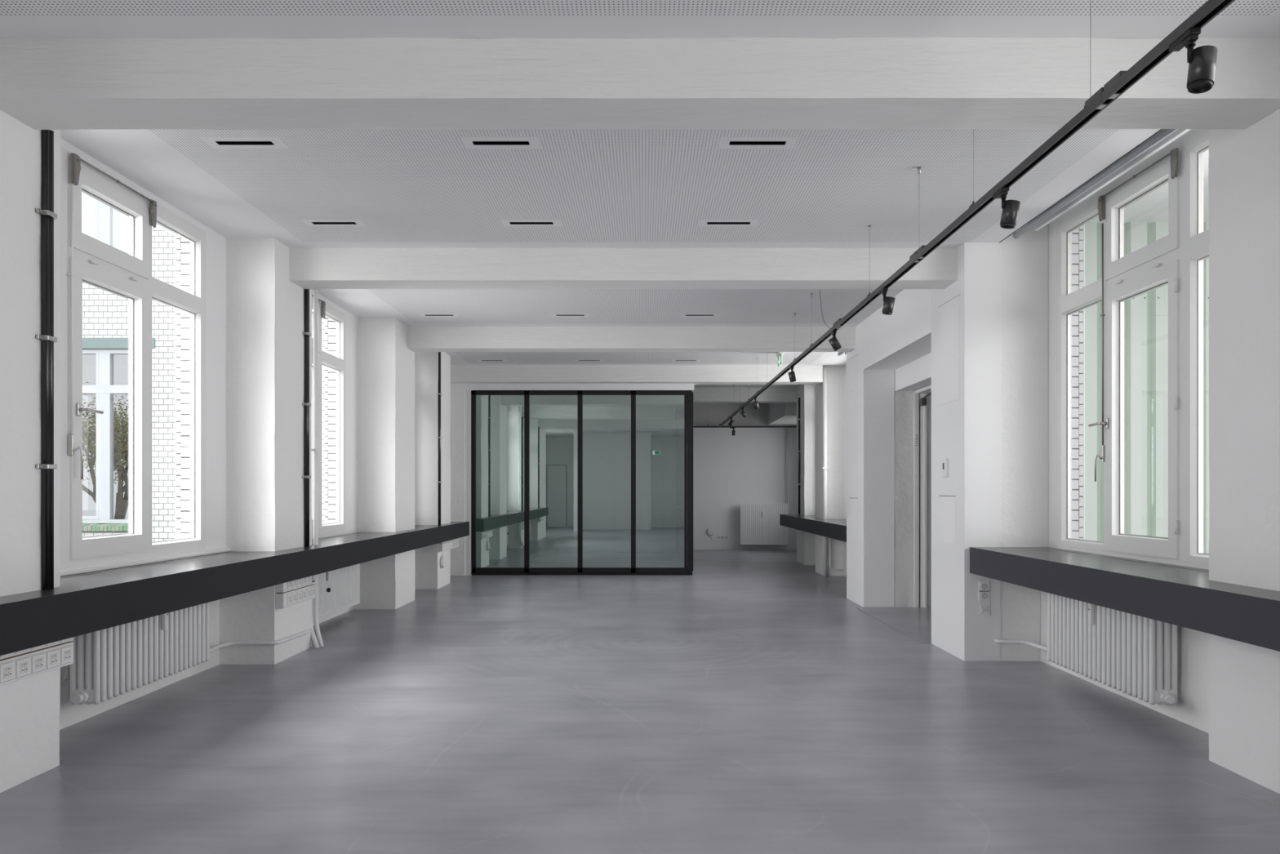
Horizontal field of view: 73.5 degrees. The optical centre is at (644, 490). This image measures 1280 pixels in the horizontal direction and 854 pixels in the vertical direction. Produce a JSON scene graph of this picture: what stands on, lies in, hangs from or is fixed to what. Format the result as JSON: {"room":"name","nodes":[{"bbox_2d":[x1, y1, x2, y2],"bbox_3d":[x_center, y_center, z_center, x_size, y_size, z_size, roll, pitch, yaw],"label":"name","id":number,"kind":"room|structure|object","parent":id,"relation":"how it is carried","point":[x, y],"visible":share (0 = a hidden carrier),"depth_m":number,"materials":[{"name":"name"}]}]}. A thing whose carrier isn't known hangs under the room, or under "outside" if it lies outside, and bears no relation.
{"room":"empty office space","nodes":[
{"label":"empty office space","id":0,"kind":"room"},
{"bbox_2d":[81,191,128,247],"bbox_3d":[-8.361,-3.602,11.405,3.678,1.413,0.010,0,0,0],"label":"window pane","id":1,"kind":"object","parent":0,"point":[119,222],"depth_m":11.40,"materials":[{"name":"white glass"}]},
{"bbox_2d":[0,110,465,792],"bbox_3d":[-3.147,-0.475,7.450,0.905,3.530,22.900,0,0,0],"label":"wall","id":2,"kind":"structure","parent":0,"point":[255,315],"depth_m":6.36,"materials":[{"name":"white paint"}]},
{"bbox_2d":[0,636,73,685],"bbox_3d":[-2.707,0.713,3.678,0.070,0.205,0.715,0,0,0],"label":"cable trunking","id":3,"kind":"object","parent":2,"relation":"attached to","point":[20,664],"visible":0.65,"depth_m":3.77,"materials":[{"name":"white plastic"}]},
{"bbox_2d":[0,661,13,682],"bbox_3d":[-2.680,0.763,3.606,0.009,0.074,0.076,0,0,0],"label":"outlet","id":4,"kind":"object","parent":3,"relation":"attached to","point":[6,668],"depth_m":3.60,"materials":[{"name":"grey plastic"}]},
{"bbox_2d":[15,657,30,677],"bbox_3d":[-2.680,0.763,3.699,0.009,0.074,0.076,0,0,0],"label":"outlet","id":5,"kind":"object","parent":3,"relation":"attached to","point":[22,664],"depth_m":3.70,"materials":[{"name":"grey plastic"}]},
{"bbox_2d":[31,653,44,673],"bbox_3d":[-2.680,0.763,3.793,0.009,0.074,0.076,0,0,0],"label":"outlet","id":6,"kind":"object","parent":3,"relation":"attached to","point":[37,660],"depth_m":3.79,"materials":[{"name":"grey plastic"}]},
{"bbox_2d":[45,648,58,668],"bbox_3d":[-2.680,0.763,3.886,0.009,0.074,0.076,0,0,0],"label":"outlet","id":7,"kind":"object","parent":3,"relation":"attached to","point":[51,655],"depth_m":3.88,"materials":[{"name":"grey plastic"}]},
{"bbox_2d":[60,645,72,664],"bbox_3d":[-2.680,0.763,3.980,0.009,0.074,0.076,0,0,0],"label":"outlet","id":8,"kind":"object","parent":3,"relation":"attached to","point":[66,651],"depth_m":3.97,"materials":[{"name":"grey plastic"}]},
{"bbox_2d":[35,128,57,590],"bbox_3d":[-2.724,-0.599,3.921,0.036,2.102,0.113,0,0,0],"label":"pipe","id":9,"kind":"object","parent":2,"relation":"attached to","point":[47,466],"visible":0.98,"depth_m":3.90,"materials":[{"name":"black metal"}]},
{"bbox_2d":[58,146,205,569],"bbox_3d":[-3.099,-0.705,5.059,0.152,2.250,2.017,0,0,0],"label":"window","id":10,"kind":"structure","parent":2,"relation":"in","point":[85,259],"depth_m":5.18,"materials":[{"name":"white paint"}]},
{"bbox_2d":[64,601,209,704],"bbox_3d":[-3.001,0.830,5.080,0.298,0.596,1.244,0,0,0],"label":"radiator","id":11,"kind":"object","parent":2,"relation":"attached to","point":[108,662],"visible":0.48,"depth_m":4.87,"materials":[{"name":"white metal"}]},
{"bbox_2d":[60,548,231,576],"bbox_3d":[-3.080,0.441,5.195,0.040,0.022,2.330,0,0,0],"label":"window sill","id":12,"kind":"structure","parent":2,"relation":"attached to","point":[223,550],"depth_m":5.20,"materials":[{"name":"white paint"}]},
{"bbox_2d":[174,234,190,538],"bbox_3d":[-3.256,-0.725,6.113,0.159,2.450,0.033,0,0,0],"label":"brick reveal","id":13,"kind":"object","parent":2,"relation":"attached to","point":[182,500],"visible":0.63,"depth_m":6.10,"materials":[{"name":"grey brick"}]},
{"bbox_2d":[0,521,469,655],"bbox_3d":[-2.817,0.553,7.910,0.535,0.203,9.220,0,0,0],"label":"window bench","id":14,"kind":"object","parent":2,"relation":"attached to","point":[83,603],"visible":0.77,"depth_m":4.75,"materials":[{"name":"black wood"}]},
{"bbox_2d":[326,571,330,591],"bbox_3d":[-2.900,0.760,7.880,0.040,0.351,0.042,0,0,0],"label":"bulb","id":15,"kind":"object","parent":14,"relation":"hanging from","point":[328,589],"visible":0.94,"depth_m":7.86,"materials":[{"name":"black"}]},
{"bbox_2d":[209,628,311,652],"bbox_3d":[-2.851,1.118,6.410,0.314,0.095,1.358,0,0,20],"label":"pipe","id":16,"kind":"object","parent":2,"relation":"attached to","point":[301,633],"visible":0.91,"depth_m":6.32,"materials":[{"name":"white metal"}]},
{"bbox_2d":[275,574,315,608],"bbox_3d":[-2.702,0.766,6.680,0.070,0.223,0.620,0,0,0],"label":"cable trunking","id":17,"kind":"object","parent":2,"relation":"attached to","point":[292,593],"visible":0.9,"depth_m":6.58,"materials":[{"name":"white plastic"}]},
{"bbox_2d":[286,581,292,589],"bbox_3d":[-2.675,0.707,6.468,0.009,0.074,0.076,0,0,0],"label":"outlet","id":18,"kind":"object","parent":17,"relation":"attached to","point":[289,584],"depth_m":6.46,"materials":[{"name":"grey plastic"}]},
{"bbox_2d":[286,593,292,604],"bbox_3d":[-2.675,0.822,6.468,0.009,0.074,0.076,0,0,0],"label":"outlet","id":19,"kind":"object","parent":17,"relation":"attached to","point":[289,596],"depth_m":6.46,"materials":[{"name":"grey plastic"}]},
{"bbox_2d":[292,579,297,587],"bbox_3d":[-2.675,0.707,6.562,0.009,0.074,0.076,0,0,0],"label":"outlet","id":20,"kind":"object","parent":17,"relation":"attached to","point":[294,582],"depth_m":6.55,"materials":[{"name":"grey plastic"}]},
{"bbox_2d":[292,592,297,603],"bbox_3d":[-2.675,0.822,6.562,0.009,0.074,0.076,0,0,0],"label":"outlet","id":21,"kind":"object","parent":17,"relation":"attached to","point":[294,594],"depth_m":6.55,"materials":[{"name":"grey plastic"}]},
{"bbox_2d":[297,577,302,586],"bbox_3d":[-2.675,0.707,6.655,0.009,0.074,0.076,0,0,0],"label":"outlet","id":22,"kind":"object","parent":17,"relation":"attached to","point":[300,580],"depth_m":6.65,"materials":[{"name":"grey plastic"}]},
{"bbox_2d":[297,591,302,601],"bbox_3d":[-2.675,0.822,6.655,0.009,0.074,0.076,0,0,0],"label":"outlet","id":23,"kind":"object","parent":17,"relation":"attached to","point":[299,593],"depth_m":6.65,"materials":[{"name":"grey plastic"}]},
{"bbox_2d":[302,577,306,585],"bbox_3d":[-2.673,0.707,6.748,0.014,0.074,0.076,0,0,0],"label":"outlet","id":24,"kind":"object","parent":17,"relation":"attached to","point":[304,580],"depth_m":6.73,"materials":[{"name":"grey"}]},
{"bbox_2d":[302,589,306,599],"bbox_3d":[-2.675,0.822,6.748,0.009,0.074,0.076,0,0,0],"label":"outlet","id":25,"kind":"object","parent":17,"relation":"attached to","point":[304,591],"depth_m":6.74,"materials":[{"name":"grey plastic"}]},
{"bbox_2d":[306,576,311,584],"bbox_3d":[-2.675,0.707,6.842,0.009,0.074,0.076,0,0,0],"label":"outlet","id":26,"kind":"object","parent":17,"relation":"attached to","point":[308,579],"depth_m":6.83,"materials":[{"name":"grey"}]},
{"bbox_2d":[306,588,311,598],"bbox_3d":[-2.675,0.822,6.842,0.009,0.074,0.076,0,0,0],"label":"outlet","id":27,"kind":"object","parent":17,"relation":"attached to","point":[308,590],"depth_m":6.82,"materials":[{"name":"grey plastic"}]},
{"bbox_2d":[311,574,315,582],"bbox_3d":[-2.673,0.707,6.935,0.014,0.074,0.076,0,0,0],"label":"outlet","id":28,"kind":"object","parent":17,"relation":"attached to","point":[313,577],"depth_m":6.92,"materials":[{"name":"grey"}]},
{"bbox_2d":[311,586,315,596],"bbox_3d":[-2.675,0.822,6.935,0.009,0.074,0.076,0,0,0],"label":"outlet","id":29,"kind":"object","parent":17,"relation":"attached to","point":[313,588],"depth_m":6.92,"materials":[{"name":"grey plastic"}]},
{"bbox_2d":[302,288,311,546],"bbox_3d":[-2.719,-0.599,6.926,0.036,2.102,0.108,0,0,0],"label":"cable conduit","id":30,"kind":"object","parent":2,"relation":"attached to","point":[306,332],"visible":0.97,"depth_m":6.91,"materials":[{"name":"black metal"}]},
{"bbox_2d":[311,618,319,648],"bbox_3d":[-2.722,-0.285,7.059,0.036,3.174,0.189,0,0,-44],"label":"riser pipe","id":31,"kind":"object","parent":2,"relation":"attached to","point":[316,644],"visible":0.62,"depth_m":7.03,"materials":[{"name":"white metal"}]},
{"bbox_2d":[311,448,319,451],"bbox_3d":[-2.763,-0.335,7.121,0.105,0.024,0.102,0,0,0],"label":"clamp","id":32,"kind":"object","parent":2,"relation":"attached to","point":[313,449],"visible":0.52,"depth_m":7.09,"materials":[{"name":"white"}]},
{"bbox_2d":[313,288,324,647],"bbox_3d":[-2.696,-0.286,7.106,0.036,3.172,0.155,0,0,-43],"label":"riser pipe","id":33,"kind":"object","parent":2,"relation":"attached to","point":[315,291],"visible":0.97,"depth_m":7.13,"materials":[{"name":"white metal"}]},
{"bbox_2d":[311,294,346,535],"bbox_3d":[-3.099,-0.705,8.005,0.152,2.250,1.810,0,0,0],"label":"window","id":34,"kind":"structure","parent":2,"relation":"in","point":[338,363],"depth_m":8.82,"materials":[{"name":"white paint"}]},
{"bbox_2d":[324,315,336,523],"bbox_3d":[-3.256,-0.725,8.958,0.159,2.450,0.033,0,0,0],"label":"brick reveal","id":35,"kind":"object","parent":2,"relation":"attached to","point":[330,328],"visible":0.64,"depth_m":8.95,"materials":[{"name":"grey brick"}]},
{"bbox_2d":[311,563,359,621],"bbox_3d":[-3.022,0.868,8.160,0.107,0.635,1.720,0,0,0],"label":"panel radiator","id":36,"kind":"object","parent":2,"relation":"attached to","point":[344,583],"visible":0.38,"depth_m":8.39,"materials":[{"name":"white metal"}]},
{"bbox_2d":[437,351,441,524],"bbox_3d":[-2.679,-0.710,11.256,0.036,2.324,0.102,0,0,0],"label":"cable conduit","id":37,"kind":"object","parent":2,"relation":"attached to","point":[439,393],"visible":0.97,"depth_m":11.24,"materials":[{"name":"black"}]},
{"bbox_2d":[438,537,458,551],"bbox_3d":[-2.662,0.710,11.710,0.070,0.180,0.980,0,0,0],"label":"cable trunking","id":38,"kind":"object","parent":2,"relation":"attached to","point":[451,544],"visible":0.58,"depth_m":11.57,"materials":[{"name":"white plastic"}]},
{"bbox_2d":[465,383,693,575],"bbox_3d":[-1.169,-0.291,14.919,3.862,3.162,3.762,0,0,0],"label":"surround","id":39,"kind":"object","parent":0,"point":[468,387],"visible":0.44,"depth_m":13.04,"materials":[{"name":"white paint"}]},
{"bbox_2d":[0,549,1279,853],"bbox_3d":[0.800,1.350,7.450,8.800,0.120,22.900,0,0,0],"label":"floor","id":40,"kind":"structure","parent":0,"point":[742,703],"depth_m":4.30,"materials":[{"name":"grey concrete"}]},
{"bbox_2d":[471,390,693,575],"bbox_3d":[-0.940,-0.115,14.805,3.381,2.810,3.530,0,0,0],"label":"glass wall","id":41,"kind":"structure","parent":40,"relation":"on","point":[545,464],"depth_m":13.08,"materials":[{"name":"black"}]},
{"bbox_2d":[857,607,931,643],"bbox_3d":[3.118,1.287,8.338,1.565,0.006,2.205,0,0,0],"label":"floor plate","id":42,"kind":"object","parent":40,"relation":"on","point":[915,623],"visible":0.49,"depth_m":8.55,"materials":[{"name":"grey concrete"}]},
{"bbox_2d":[0,0,1279,387],"bbox_3d":[0.000,-2.006,7.350,6.900,0.268,22.700,0,0,0],"label":"ceiling","id":43,"kind":"structure","parent":0,"point":[400,188],"depth_m":4.89,"materials":[{"name":"white paint"}]},
{"bbox_2d":[214,141,275,145],"bbox_3d":[-2.152,-1.909,4.624,0.304,0.076,0.048,0,0,0],"label":"air slot","id":44,"kind":"object","parent":43,"relation":"attached to","point":[220,143],"visible":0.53,"depth_m":4.65,"materials":[{"name":"black metal"}]},
{"bbox_2d":[311,222,356,224],"bbox_3d":[-2.172,-1.909,6.010,0.304,0.076,0.050,0,0,0],"label":"air slot","id":45,"kind":"object","parent":43,"relation":"attached to","point":[313,223],"visible":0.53,"depth_m":6.03,"materials":[{"name":"black metal"}]},
{"bbox_2d":[425,315,453,315],"bbox_3d":[-2.190,-1.909,9.170,0.304,0.076,0.050,0,0,0],"label":"air slot","id":46,"kind":"object","parent":43,"relation":"attached to","point":[425,315],"visible":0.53,"depth_m":9.19,"materials":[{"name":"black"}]},
{"bbox_2d":[471,141,529,145],"bbox_3d":[-0.771,-1.909,4.624,0.304,0.076,0.048,0,0,0],"label":"air slot","id":47,"kind":"object","parent":43,"relation":"attached to","point":[475,143],"visible":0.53,"depth_m":4.65,"materials":[{"name":"black metal"}]},
{"bbox_2d":[509,222,553,224],"bbox_3d":[-0.789,-1.909,6.010,0.304,0.076,0.050,0,0,0],"label":"air slot","id":48,"kind":"object","parent":43,"relation":"attached to","point":[510,223],"visible":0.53,"depth_m":6.03,"materials":[{"name":"black metal"}]},
{"bbox_2d":[555,315,584,315],"bbox_3d":[-0.790,-1.909,9.170,0.304,0.076,0.050,0,0,0],"label":"air slot","id":49,"kind":"object","parent":43,"relation":"attached to","point":[556,315],"visible":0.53,"depth_m":9.19,"materials":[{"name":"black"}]},
{"bbox_2d":[288,248,957,288],"bbox_3d":[-0.149,-1.881,6.766,5.305,0.518,0.299,0,0,0],"label":"beam","id":50,"kind":"structure","parent":43,"relation":"attached to","point":[308,268],"depth_m":6.62,"materials":[{"name":"white paint"}]},
{"bbox_2d":[407,326,856,351],"bbox_3d":[-0.174,-1.881,9.920,5.254,0.518,0.269,0,0,0],"label":"beam","id":51,"kind":"structure","parent":43,"relation":"attached to","point":[420,339],"depth_m":9.79,"materials":[{"name":"white paint"}]},
{"bbox_2d":[450,364,822,384],"bbox_3d":[-0.226,-1.881,12.985,5.798,0.518,0.339,0,0,0],"label":"beam","id":52,"kind":"structure","parent":43,"relation":"attached to","point":[460,374],"depth_m":12.82,"materials":[{"name":"white paint"}]},
{"bbox_2d":[0,37,1279,129],"bbox_3d":[-0.001,-1.881,3.700,5.604,0.518,0.315,0,0,0],"label":"beam","id":53,"kind":"structure","parent":43,"relation":"attached to","point":[316,83],"depth_m":3.55,"materials":[{"name":"white paint"}]},
{"bbox_2d":[685,315,713,315],"bbox_3d":[0.595,-1.909,9.170,0.304,0.076,0.050,0,0,0],"label":"air slot","id":54,"kind":"object","parent":43,"relation":"attached to","point":[686,315],"visible":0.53,"depth_m":9.19,"materials":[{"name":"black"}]},
{"bbox_2d":[706,222,751,224],"bbox_3d":[0.593,-1.909,6.010,0.304,0.076,0.050,0,0,0],"label":"air slot","id":55,"kind":"object","parent":43,"relation":"attached to","point":[708,223],"visible":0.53,"depth_m":6.03,"materials":[{"name":"black metal"}]},
{"bbox_2d":[692,387,796,402],"bbox_3d":[-0.109,-1.884,15.770,6.026,0.512,0.310,0,0,0],"label":"beam","id":56,"kind":"structure","parent":43,"relation":"attached to","point":[700,394],"depth_m":15.62,"materials":[{"name":"grey paint"}]},
{"bbox_2d":[693,402,796,426],"bbox_3d":[0.326,-1.765,17.310,6.255,0.750,2.786,0,0,0],"label":"beam","id":57,"kind":"structure","parent":43,"relation":"attached to","point":[768,414],"depth_m":18.25,"materials":[{"name":"grey paint"}]},
{"bbox_2d":[693,402,796,427],"bbox_3d":[2.075,-1.603,18.200,2.350,0.537,0.036,0,0,0],"label":"track","id":58,"kind":"object","parent":43,"relation":"hanging from","point":[708,425],"visible":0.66,"depth_m":18.18,"materials":[{"name":"black metal"}]},
{"bbox_2d":[728,141,786,145],"bbox_3d":[0.612,-1.909,4.624,0.304,0.076,0.048,0,0,0],"label":"air slot","id":59,"kind":"object","parent":43,"relation":"attached to","point":[731,143],"visible":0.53,"depth_m":4.65,"materials":[{"name":"black metal"}]},
{"bbox_2d":[776,351,783,367],"bbox_3d":[1.830,-1.776,11.540,0.060,0.192,0.320,0,0,0],"label":"exit sign","id":60,"kind":"object","parent":43,"relation":"hanging from","point":[779,354],"visible":0.88,"depth_m":11.51,"materials":[{"name":"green plastic"}]},
{"bbox_2d":[837,351,846,355],"bbox_3d":[2.635,-1.835,10.900,0.081,0.070,1.200,0,0,0],"label":"roller blind","id":61,"kind":"object","parent":43,"relation":"attached to","point":[839,353],"visible":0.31,"depth_m":11.38,"materials":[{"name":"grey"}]},
{"bbox_2d":[718,0,1235,426],"bbox_3d":[1.586,-1.603,8.530,0.051,0.537,19.258,0,0,0],"label":"track","id":62,"kind":"object","parent":43,"relation":"hanging from","point":[1122,81],"visible":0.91,"depth_m":3.35,"materials":[{"name":"black metal"}]},
{"bbox_2d":[728,417,734,426],"bbox_3d":[1.591,-1.256,15.693,0.118,0.166,0.114,0,0,0],"label":"track spotlight","id":63,"kind":"object","parent":62,"relation":"hanging from","point":[731,421],"visible":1,"depth_m":15.65,"materials":[{"name":"black metal"}]},
{"bbox_2d":[739,407,746,417],"bbox_3d":[1.608,-1.257,13.893,0.121,0.163,0.114,0,0,0],"label":"track spotlight","id":64,"kind":"object","parent":62,"relation":"hanging from","point":[742,412],"visible":1,"depth_m":13.85,"materials":[{"name":"black metal"}]},
{"bbox_2d":[753,396,759,408],"bbox_3d":[1.605,-1.251,12.293,0.090,0.175,0.114,0,0,0],"label":"track spotlight","id":65,"kind":"object","parent":62,"relation":"hanging from","point":[755,402],"visible":1,"depth_m":12.25,"materials":[{"name":"black metal"}]},
{"bbox_2d":[787,365,795,382],"bbox_3d":[1.595,-1.251,9.253,0.090,0.175,0.114,0,0,0],"label":"track spotlight","id":66,"kind":"object","parent":62,"relation":"hanging from","point":[792,376],"visible":1,"depth_m":9.21,"materials":[{"name":"black metal"}]},
{"bbox_2d":[828,329,841,351],"bbox_3d":[1.600,-1.254,7.213,0.112,0.170,0.114,0,0,0],"label":"track spotlight","id":67,"kind":"object","parent":62,"relation":"hanging from","point":[833,341],"visible":1,"depth_m":7.17,"materials":[{"name":"black metal"}]},
{"bbox_2d":[879,287,895,315],"bbox_3d":[1.620,-1.252,5.703,0.086,0.175,0.114,0,0,0],"label":"track spotlight","id":68,"kind":"object","parent":62,"relation":"hanging from","point":[888,304],"visible":1,"depth_m":5.66,"materials":[{"name":"black metal"}]},
{"bbox_2d":[992,186,1020,228],"bbox_3d":[1.621,-1.252,3.823,0.088,0.175,0.114,0,0,0],"label":"track spotlight","id":69,"kind":"object","parent":62,"relation":"hanging from","point":[1010,208],"visible":1,"depth_m":3.78,"materials":[{"name":"black metal"}]},
{"bbox_2d":[1168,26,1217,93],"bbox_3d":[1.621,-1.252,2.520,0.088,0.174,0.121,0,0,0],"label":"track spotlight","id":70,"kind":"object","parent":62,"relation":"hanging from","point":[1202,60],"visible":1,"depth_m":2.48,"materials":[{"name":"black metal"}]},
{"bbox_2d":[1012,129,1176,239],"bbox_3d":[2.728,-1.868,5.207,0.045,0.045,2.175,0,0,0],"label":"roller blind","id":71,"kind":"object","parent":43,"relation":"attached to","point":[1165,133],"visible":0.82,"depth_m":5.12,"materials":[{"name":"grey"}]},
{"bbox_2d":[693,427,796,549],"bbox_3d":[0.450,-0.425,18.800,6.503,3.430,0.207,0,0,0],"label":"wall","id":72,"kind":"structure","parent":0,"point":[748,466],"depth_m":18.70,"materials":[{"name":"white paint"}]},
{"bbox_2d":[706,528,728,541],"bbox_3d":[1.606,0.958,18.681,0.486,0.285,0.037,0,0,0],"label":"wall socket","id":73,"kind":"object","parent":72,"relation":"attached to","point":[710,531],"visible":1,"depth_m":18.67,"materials":[{"name":"white plastic"}]},
{"bbox_2d":[740,503,788,544],"bbox_3d":[2.600,0.730,18.532,1.040,0.880,0.107,0,0,0],"label":"panel radiator","id":74,"kind":"object","parent":72,"relation":"attached to","point":[759,522],"visible":0.96,"depth_m":18.50,"materials":[{"name":"white metal"}]},
{"bbox_2d":[796,108,1279,794],"bbox_3d":[3.810,-0.475,7.450,2.780,3.530,22.900,0,0,0],"label":"wall","id":75,"kind":"structure","parent":0,"point":[998,440],"depth_m":6.48,"materials":[{"name":"white paint"}]},
{"bbox_2d":[786,428,786,503],"bbox_3d":[3.061,-0.504,18.624,0.023,1.692,0.124,0,0,43],"label":"pipe","id":76,"kind":"object","parent":75,"relation":"attached to","point":[786,428],"visible":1,"depth_m":18.65,"materials":[{"name":"white"}]},
{"bbox_2d":[787,428,788,503],"bbox_3d":[3.098,-0.099,18.624,0.023,2.502,0.120,0,0,41],"label":"pipe","id":77,"kind":"object","parent":75,"relation":"attached to","point":[788,428],"visible":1,"depth_m":18.65,"materials":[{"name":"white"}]},
{"bbox_2d":[797,397,800,514],"bbox_3d":[2.754,-0.611,15.246,0.036,2.078,0.108,0,0,0],"label":"cable conduit","id":78,"kind":"object","parent":75,"relation":"attached to","point":[798,419],"visible":0.95,"depth_m":15.22,"materials":[{"name":"black"}]},
{"bbox_2d":[779,514,846,542],"bbox_3d":[2.730,0.525,12.828,0.580,0.195,5.145,0,0,0],"label":"window bench","id":79,"kind":"object","parent":75,"relation":"attached to","point":[833,528],"visible":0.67,"depth_m":12.24,"materials":[{"name":"black"}]},
{"bbox_2d":[822,365,826,576],"bbox_3d":[2.720,-0.291,12.900,0.063,3.162,0.063,0,0,0],"label":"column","id":80,"kind":"structure","parent":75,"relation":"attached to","point":[824,367],"depth_m":12.88,"materials":[{"name":"white"}]},
{"bbox_2d":[829,537,843,570],"bbox_3d":[2.894,0.911,12.900,0.212,0.582,0.024,0,0,0],"label":"pipe","id":81,"kind":"object","parent":75,"relation":"attached to","point":[830,567],"visible":0.91,"depth_m":12.89,"materials":[{"name":"white metal"}]},
{"bbox_2d":[848,497,857,532],"bbox_3d":[2.423,0.279,9.900,0.014,0.387,0.406,0,0,0],"label":"access panel","id":82,"kind":"object","parent":75,"relation":"attached to","point":[853,502],"visible":1,"depth_m":9.90,"materials":[{"name":"white"}]},
{"bbox_2d":[913,384,931,607],"bbox_3d":[3.033,0.098,8.356,0.125,2.384,2.192,0,0,0],"label":"door","id":83,"kind":"structure","parent":75,"relation":"in","point":[920,395],"depth_m":9.41,"materials":[{"name":"white"}]},
{"bbox_2d":[942,457,948,477],"bbox_3d":[2.409,-0.180,6.860,0.022,0.150,0.100,0,0,0],"label":"thermostat","id":84,"kind":"object","parent":75,"relation":"attached to","point":[944,461],"visible":1,"depth_m":6.83,"materials":[{"name":"white plastic"}]},
{"bbox_2d":[938,495,955,545],"bbox_3d":[2.423,0.235,6.845,0.014,0.386,0.376,0,0,0],"label":"access panel","id":85,"kind":"object","parent":75,"relation":"attached to","point":[947,504],"visible":1,"depth_m":6.83,"materials":[{"name":"white"}]},
{"bbox_2d":[937,293,959,405],"bbox_3d":[2.423,-1.101,6.815,0.014,0.807,0.476,0,0,0],"label":"access panel","id":86,"kind":"object","parent":75,"relation":"attached to","point":[948,312],"visible":1,"depth_m":6.80,"materials":[{"name":"white"}]},
{"bbox_2d":[978,591,989,600],"bbox_3d":[2.567,0.795,6.470,0.082,0.082,0.015,0,0,0],"label":"wall socket","id":87,"kind":"object","parent":75,"relation":"attached to","point":[983,595],"visible":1,"depth_m":6.47,"materials":[{"name":"white plastic"}]},
{"bbox_2d":[978,581,989,591],"bbox_3d":[2.567,0.724,6.470,0.082,0.082,0.015,0,0,0],"label":"wall socket","id":88,"kind":"object","parent":75,"relation":"attached to","point":[983,585],"visible":1,"depth_m":6.47,"materials":[{"name":"white plastic"}]},
{"bbox_2d":[978,603,990,613],"bbox_3d":[2.570,0.893,6.469,0.082,0.082,0.018,0,0,0],"label":"wall socket","id":89,"kind":"object","parent":75,"relation":"attached to","point":[984,608],"visible":1,"depth_m":6.47,"materials":[{"name":"white plastic"}]},
{"bbox_2d":[994,638,1047,651],"bbox_3d":[2.828,1.133,6.262,0.179,0.033,0.581,0,0,-23],"label":"pipe","id":90,"kind":"object","parent":75,"relation":"attached to","point":[997,641],"visible":0.8,"depth_m":6.41,"materials":[{"name":"white metal"}]},
{"bbox_2d":[1071,224,1084,539],"bbox_3d":[3.211,-0.775,6.413,0.149,2.550,0.034,0,0,0],"label":"brick reveal","id":91,"kind":"object","parent":75,"relation":"attached to","point":[1077,235],"visible":0.6,"depth_m":6.40,"materials":[{"name":"grey brick"}]},
{"bbox_2d":[1027,129,1190,231],"bbox_3d":[2.808,-1.927,5.160,0.073,0.100,2.080,0,0,0],"label":"rail","id":92,"kind":"object","parent":75,"relation":"attached to","point":[1175,135],"visible":0.26,"depth_m":5.15,"materials":[{"name":"grey metal"}]},
{"bbox_2d":[1047,592,1177,704],"bbox_3d":[2.921,0.868,5.322,0.298,0.631,1.298,0,0,0],"label":"radiator","id":93,"kind":"object","parent":75,"relation":"attached to","point":[1136,655],"visible":0.59,"depth_m":5.11,"materials":[{"name":"white metal"}]},
{"bbox_2d":[969,546,1279,651],"bbox_3d":[2.757,0.525,3.739,0.595,0.195,5.478,0,0,0],"label":"window bench","id":94,"kind":"object","parent":75,"relation":"attached to","point":[1183,596],"visible":0.84,"depth_m":4.35,"materials":[{"name":"grey wood"}]},
{"bbox_2d":[1056,129,1208,564],"bbox_3d":[3.059,-0.799,5.263,0.152,2.402,2.207,0,0,0],"label":"window","id":95,"kind":"structure","parent":75,"relation":"in","point":[1175,260],"depth_m":5.25,"materials":[{"name":"white paint"}]},
{"bbox_2d":[1088,149,1208,223],"bbox_3d":[0.875,-2.265,7.425,8.650,0.250,22.950,0,0,0],"label":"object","id":96,"kind":"structure","parent":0,"point":[1153,207],"depth_m":6.47,"materials":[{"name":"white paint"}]},
{"label":"outside","id":97,"kind":"structure","parent":0,"visible":0},
{"bbox_3d":[0.000,2.690,7.500,80.000,0.200,75.000,0,0,0],"label":"ground","id":98,"kind":"structure","parent":97,"visible":0},
{"bbox_2d":[81,191,324,541],"bbox_3d":[-7.680,-1.792,11.949,8.640,8.764,1.503,0,0,0],"label":"window glass","id":99,"kind":"object","parent":98,"relation":"on","point":[105,314],"visible":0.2,"depth_m":11.30,"materials":[{"name":"grey"}]},
{"bbox_2d":[1084,222,1209,553],"bbox_3d":[4.305,-0.160,6.856,1.990,5.500,0.059,0,0,0],"label":"window glass","id":100,"kind":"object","parent":98,"relation":"on","point":[1146,314],"depth_m":6.83,"materials":[{"name":"clear glass"}]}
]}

